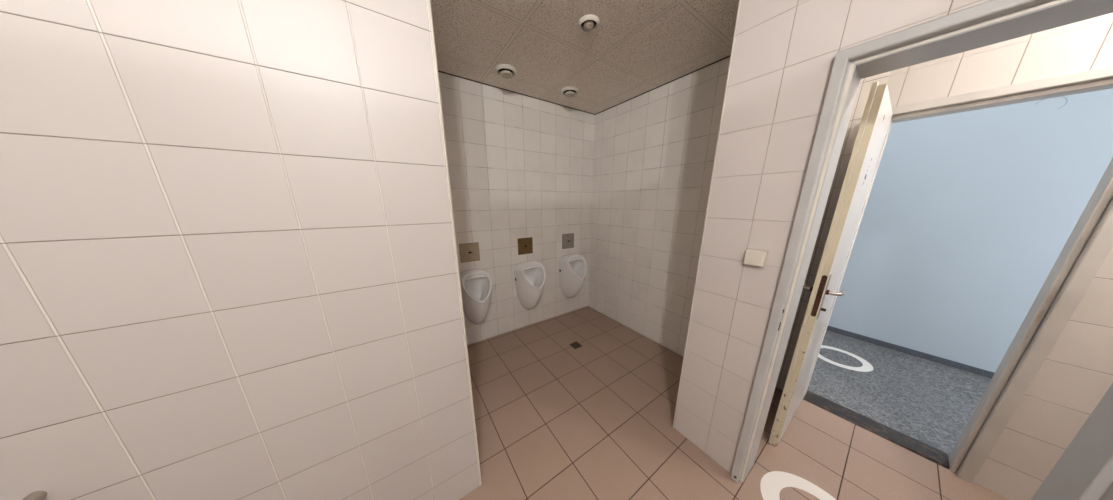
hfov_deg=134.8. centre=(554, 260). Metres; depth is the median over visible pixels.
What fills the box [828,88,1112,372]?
wall
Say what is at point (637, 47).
ceiling
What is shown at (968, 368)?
baseboard
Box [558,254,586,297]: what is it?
urinal
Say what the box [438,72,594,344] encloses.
wall
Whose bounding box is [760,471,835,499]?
ring
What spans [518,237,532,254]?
flush plate
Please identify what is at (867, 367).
ring
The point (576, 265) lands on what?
bowl
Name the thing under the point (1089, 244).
door frame
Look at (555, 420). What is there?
floor
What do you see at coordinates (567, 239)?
flush plate
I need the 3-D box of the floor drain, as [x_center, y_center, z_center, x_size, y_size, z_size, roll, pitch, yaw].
[0.230,0.906,2.484,0.100,0.003,0.100,-9,17,-33]
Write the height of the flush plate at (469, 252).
0.187 m
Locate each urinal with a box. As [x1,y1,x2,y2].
[460,269,491,323]
[514,260,545,308]
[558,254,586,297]
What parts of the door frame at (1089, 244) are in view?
lock plate, handle plate, handle, strike plate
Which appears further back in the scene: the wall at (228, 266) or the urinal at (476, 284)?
the urinal at (476, 284)
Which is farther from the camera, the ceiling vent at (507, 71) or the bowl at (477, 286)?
the bowl at (477, 286)
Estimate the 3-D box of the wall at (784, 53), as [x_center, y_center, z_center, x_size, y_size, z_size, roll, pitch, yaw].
[1.627,0.176,0.238,0.165,2.515,2.690,-9,17,-33]
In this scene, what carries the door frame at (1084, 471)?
attached to the wall at (784, 53)
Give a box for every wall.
[0,0,479,499]
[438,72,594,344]
[588,57,729,356]
[674,0,991,472]
[776,13,1112,499]
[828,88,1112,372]
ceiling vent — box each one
[495,64,516,78]
[561,86,578,96]
[578,14,599,32]
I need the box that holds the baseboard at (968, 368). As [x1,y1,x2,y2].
[827,326,994,378]
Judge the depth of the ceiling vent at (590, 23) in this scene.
1.36 m
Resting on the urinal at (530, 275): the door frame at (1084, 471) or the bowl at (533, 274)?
the bowl at (533, 274)
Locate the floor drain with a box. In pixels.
[569,341,581,348]
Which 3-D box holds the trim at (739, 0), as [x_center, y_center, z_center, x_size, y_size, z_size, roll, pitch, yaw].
[0.808,-0.084,1.274,0.009,2.515,0.009,-9,17,-33]
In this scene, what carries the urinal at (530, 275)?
attached to the wall at (520, 166)
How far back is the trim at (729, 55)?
2.12 m
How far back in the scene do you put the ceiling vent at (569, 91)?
2.17 m
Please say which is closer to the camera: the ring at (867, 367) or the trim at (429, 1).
the trim at (429, 1)
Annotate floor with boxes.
[459,306,1008,499]
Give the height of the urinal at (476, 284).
0.620 m
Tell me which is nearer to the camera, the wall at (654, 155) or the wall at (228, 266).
the wall at (228, 266)
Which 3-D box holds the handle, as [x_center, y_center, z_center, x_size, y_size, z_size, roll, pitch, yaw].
[-1.177,0.548,0.510,0.050,0.050,0.061,-9,17,-33]
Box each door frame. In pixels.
[731,0,1112,499]
[768,66,1112,482]
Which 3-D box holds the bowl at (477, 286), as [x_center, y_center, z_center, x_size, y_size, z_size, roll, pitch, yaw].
[-0.746,0.290,2.251,0.230,0.306,0.242,-9,17,-33]
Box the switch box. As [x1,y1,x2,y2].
[744,248,767,266]
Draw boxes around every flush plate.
[459,242,479,262]
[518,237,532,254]
[562,233,573,248]
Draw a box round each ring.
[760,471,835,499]
[818,345,872,371]
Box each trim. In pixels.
[428,0,481,484]
[438,55,729,114]
[673,0,740,427]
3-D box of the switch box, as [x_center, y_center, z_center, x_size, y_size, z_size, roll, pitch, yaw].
[0.930,-0.014,1.075,0.030,0.076,0.076,-9,17,-33]
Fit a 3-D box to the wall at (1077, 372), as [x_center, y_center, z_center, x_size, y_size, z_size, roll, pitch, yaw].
[2.470,-0.102,0.754,0.100,2.800,2.690,-9,17,-33]
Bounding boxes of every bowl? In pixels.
[465,274,489,300]
[524,265,543,286]
[569,258,584,276]
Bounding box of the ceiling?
[431,0,738,113]

